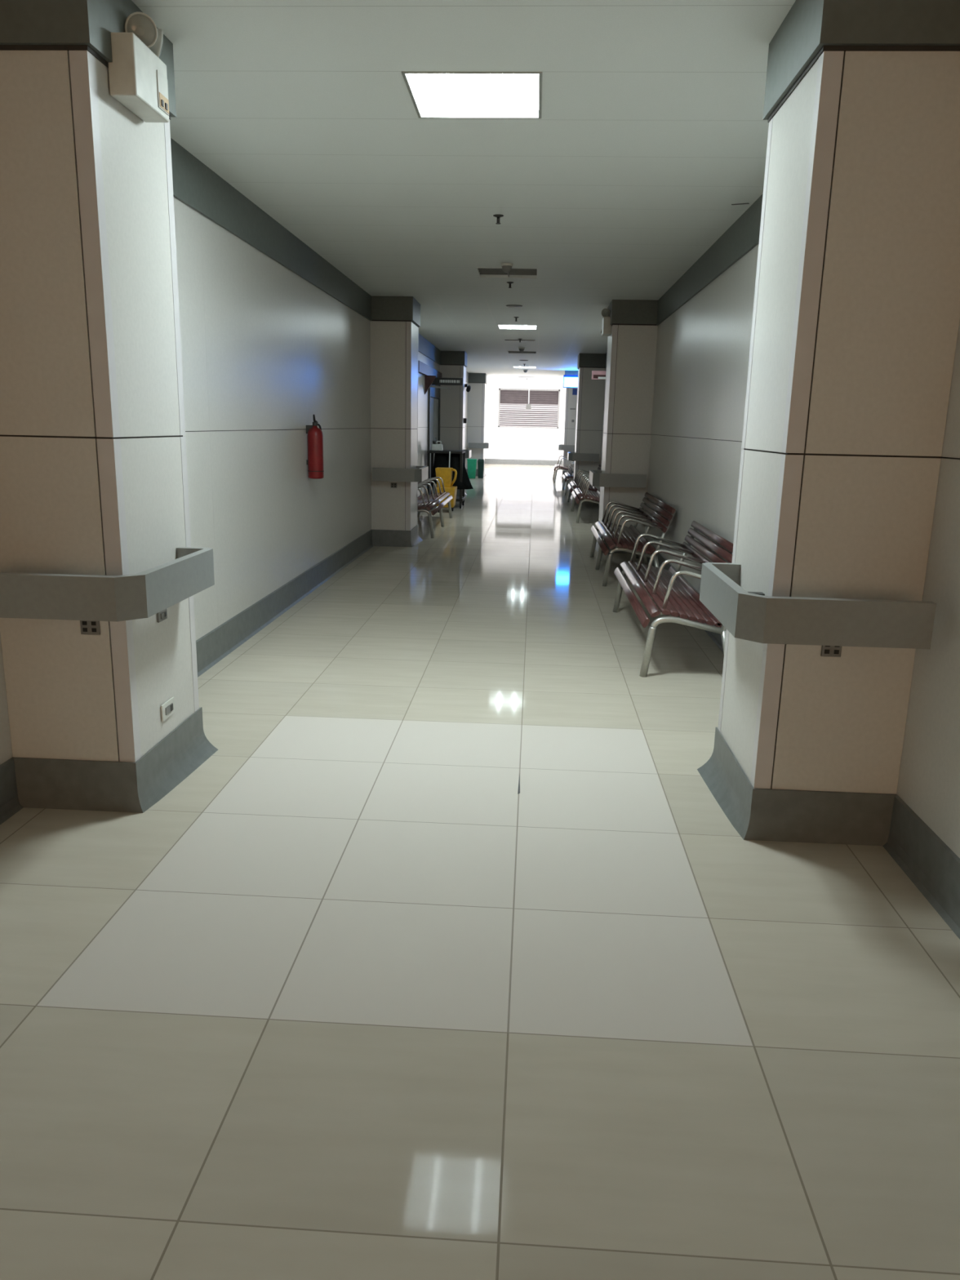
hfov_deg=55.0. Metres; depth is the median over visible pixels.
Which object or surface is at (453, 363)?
column
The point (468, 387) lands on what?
camera
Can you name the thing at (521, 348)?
smoke detector
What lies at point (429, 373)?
door
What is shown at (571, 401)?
column
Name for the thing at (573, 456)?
handrail
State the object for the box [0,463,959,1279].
floor
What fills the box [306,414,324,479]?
fire extinguisher
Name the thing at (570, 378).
illuminated sign
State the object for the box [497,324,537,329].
ceiling light
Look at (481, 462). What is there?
waste bin
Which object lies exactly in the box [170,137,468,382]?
trim
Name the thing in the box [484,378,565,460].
wall
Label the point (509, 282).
sprinkler
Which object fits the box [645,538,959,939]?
baseboard
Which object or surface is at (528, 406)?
speaker box
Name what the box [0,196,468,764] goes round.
wall
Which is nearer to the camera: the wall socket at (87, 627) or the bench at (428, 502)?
the wall socket at (87, 627)
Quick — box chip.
[517,775,519,794]
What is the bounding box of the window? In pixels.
[497,388,559,428]
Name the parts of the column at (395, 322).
cornice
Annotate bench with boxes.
[417,476,453,537]
[552,455,573,482]
[562,462,573,495]
[567,464,601,510]
[570,474,599,523]
[590,492,676,586]
[613,520,733,677]
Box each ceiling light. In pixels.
[401,71,542,118]
[475,267,538,278]
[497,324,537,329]
[506,351,537,353]
[513,366,536,368]
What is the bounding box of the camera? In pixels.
[464,383,471,391]
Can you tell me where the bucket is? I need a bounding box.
[435,466,457,512]
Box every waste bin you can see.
[466,458,477,478]
[477,458,484,478]
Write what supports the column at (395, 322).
on the floor
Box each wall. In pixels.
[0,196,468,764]
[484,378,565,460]
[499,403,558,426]
[600,244,959,857]
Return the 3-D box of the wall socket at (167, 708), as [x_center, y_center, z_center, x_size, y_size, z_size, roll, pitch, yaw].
[-1.273,0.282,3.765,0.013,0.068,0.125,2,13,3]
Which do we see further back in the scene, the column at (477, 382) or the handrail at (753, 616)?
the column at (477, 382)
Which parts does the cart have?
post, post, post, post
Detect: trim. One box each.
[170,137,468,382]
[604,193,763,368]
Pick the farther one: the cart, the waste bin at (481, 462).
the waste bin at (481, 462)
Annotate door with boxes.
[417,360,441,494]
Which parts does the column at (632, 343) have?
cornice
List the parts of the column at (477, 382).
cornice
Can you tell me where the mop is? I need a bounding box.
[443,451,450,510]
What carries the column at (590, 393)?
on the floor
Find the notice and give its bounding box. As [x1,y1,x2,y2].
[572,388,577,395]
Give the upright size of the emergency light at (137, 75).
0.296 m
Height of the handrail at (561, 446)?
0.150 m
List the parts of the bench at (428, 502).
armrest, seat rail, armrest, armrest, armrest, armrest, leg, armrest, leg, leg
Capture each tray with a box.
[426,449,465,453]
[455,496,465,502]
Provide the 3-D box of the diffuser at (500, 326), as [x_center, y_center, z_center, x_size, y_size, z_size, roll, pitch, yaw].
[0.553,-4.630,13.533,0.549,0.008,0.549,2,13,3]
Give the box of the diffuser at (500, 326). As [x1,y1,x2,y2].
[498,324,536,327]
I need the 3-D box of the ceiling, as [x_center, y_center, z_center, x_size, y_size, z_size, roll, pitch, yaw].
[0.559,-4.876,13.230,3.690,0.680,44.000,2,13,3]
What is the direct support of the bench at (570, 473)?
on the floor
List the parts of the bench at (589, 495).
leg, leg, armrest, armrest, armrest, armrest, armrest, armrest, seat rail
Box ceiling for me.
[131,0,795,380]
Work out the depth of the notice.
26.02 m
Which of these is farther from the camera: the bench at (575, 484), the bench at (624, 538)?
the bench at (575, 484)
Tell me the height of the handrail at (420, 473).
0.150 m
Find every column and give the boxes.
[0,0,217,813]
[370,296,422,546]
[440,351,467,496]
[466,373,487,475]
[560,387,577,478]
[569,353,605,500]
[595,299,657,553]
[697,0,959,845]
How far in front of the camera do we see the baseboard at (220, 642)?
6.46 m
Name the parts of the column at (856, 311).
cornice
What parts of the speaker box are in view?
rod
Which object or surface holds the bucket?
on the floor
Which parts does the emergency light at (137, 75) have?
indicator panel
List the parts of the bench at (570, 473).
leg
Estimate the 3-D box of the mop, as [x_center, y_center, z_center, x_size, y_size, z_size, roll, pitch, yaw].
[-0.552,-2.761,15.980,0.140,1.000,0.100,2,13,3]
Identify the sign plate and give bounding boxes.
[430,385,450,389]
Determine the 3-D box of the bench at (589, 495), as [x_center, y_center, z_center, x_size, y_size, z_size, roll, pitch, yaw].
[1.888,-2.410,15.268,0.653,0.756,2.190,2,13,3]
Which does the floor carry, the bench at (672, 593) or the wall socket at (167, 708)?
the bench at (672, 593)
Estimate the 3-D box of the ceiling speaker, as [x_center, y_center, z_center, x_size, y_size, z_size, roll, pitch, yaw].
[0.414,-4.028,11.122,0.200,0.015,0.200,2,13,3]
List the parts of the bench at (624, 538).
leg, leg, leg, armrest, armrest, armrest, seat rail, armrest, armrest, armrest, post, leg, post, leg, post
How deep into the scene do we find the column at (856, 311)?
3.08 m
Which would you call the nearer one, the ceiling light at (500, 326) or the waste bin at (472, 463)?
the ceiling light at (500, 326)
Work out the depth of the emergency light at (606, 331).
10.62 m
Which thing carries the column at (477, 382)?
on the floor
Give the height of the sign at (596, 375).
0.130 m
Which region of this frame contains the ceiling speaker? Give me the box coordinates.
[506,304,522,307]
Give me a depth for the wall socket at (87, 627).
3.35 m
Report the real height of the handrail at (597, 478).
0.150 m
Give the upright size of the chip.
0.001 m
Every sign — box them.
[431,377,462,385]
[563,370,577,387]
[591,370,605,379]
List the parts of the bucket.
wringer handle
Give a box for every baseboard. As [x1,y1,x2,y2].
[0,468,466,824]
[484,458,562,465]
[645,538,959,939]
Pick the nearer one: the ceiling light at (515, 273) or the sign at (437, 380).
the ceiling light at (515, 273)
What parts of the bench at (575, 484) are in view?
leg, armrest, armrest, armrest, armrest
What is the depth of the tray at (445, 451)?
16.17 m
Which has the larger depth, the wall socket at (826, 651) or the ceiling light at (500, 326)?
the ceiling light at (500, 326)
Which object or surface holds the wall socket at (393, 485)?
attached to the column at (395, 322)
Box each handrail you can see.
[0,546,214,621]
[372,466,428,481]
[464,449,471,457]
[468,442,489,448]
[558,444,574,450]
[567,452,599,461]
[589,470,646,488]
[699,562,936,648]
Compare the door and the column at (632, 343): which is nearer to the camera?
the column at (632, 343)
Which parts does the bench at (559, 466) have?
leg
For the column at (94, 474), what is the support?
on the floor
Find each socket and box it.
[80,620,100,635]
[156,608,167,622]
[160,697,174,721]
[391,482,396,488]
[820,645,841,657]
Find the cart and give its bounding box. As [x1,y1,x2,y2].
[426,449,473,508]
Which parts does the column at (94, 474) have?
cornice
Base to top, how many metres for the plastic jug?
0.169 m
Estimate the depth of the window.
34.65 m
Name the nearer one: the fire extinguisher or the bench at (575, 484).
the fire extinguisher
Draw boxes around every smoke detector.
[500,262,513,272]
[518,346,524,351]
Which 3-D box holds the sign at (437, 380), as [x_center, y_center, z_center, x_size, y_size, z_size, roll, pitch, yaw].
[-0.621,-4.548,16.203,0.643,0.125,0.064,2,13,3]
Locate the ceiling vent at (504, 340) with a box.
[504,339,535,341]
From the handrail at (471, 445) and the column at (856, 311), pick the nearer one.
the column at (856, 311)
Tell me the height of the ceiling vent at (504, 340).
0.011 m
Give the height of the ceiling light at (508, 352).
0.099 m
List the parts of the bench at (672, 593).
leg, leg, armrest, armrest, armrest, armrest, armrest, post, seat rail, leg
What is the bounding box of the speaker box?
[525,379,531,409]
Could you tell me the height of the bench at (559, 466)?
0.756 m
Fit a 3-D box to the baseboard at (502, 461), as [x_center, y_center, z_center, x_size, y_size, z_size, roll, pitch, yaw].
[1.763,-6.780,35.126,3.290,0.190,0.020,2,13,3]
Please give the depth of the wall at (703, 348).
6.32 m
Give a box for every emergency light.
[107,11,168,122]
[600,308,611,336]
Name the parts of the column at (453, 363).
panel, cornice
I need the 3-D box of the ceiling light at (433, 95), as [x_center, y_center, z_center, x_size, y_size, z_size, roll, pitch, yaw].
[-0.016,-2.430,4.031,0.577,0.099,0.577,2,13,3]
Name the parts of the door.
frame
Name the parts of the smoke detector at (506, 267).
plate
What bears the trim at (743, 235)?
attached to the wall at (703, 348)
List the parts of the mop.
handle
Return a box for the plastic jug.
[431,440,443,450]
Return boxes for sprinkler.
[493,213,503,224]
[506,281,513,288]
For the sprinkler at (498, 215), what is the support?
attached to the ceiling
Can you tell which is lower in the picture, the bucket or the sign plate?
the bucket
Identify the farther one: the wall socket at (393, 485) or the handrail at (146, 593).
the wall socket at (393, 485)
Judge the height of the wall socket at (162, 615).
0.045 m
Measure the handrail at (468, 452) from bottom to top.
0.150 m
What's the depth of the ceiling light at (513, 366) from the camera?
23.13 m
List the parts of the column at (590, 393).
cornice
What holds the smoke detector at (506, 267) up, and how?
attached to the ceiling

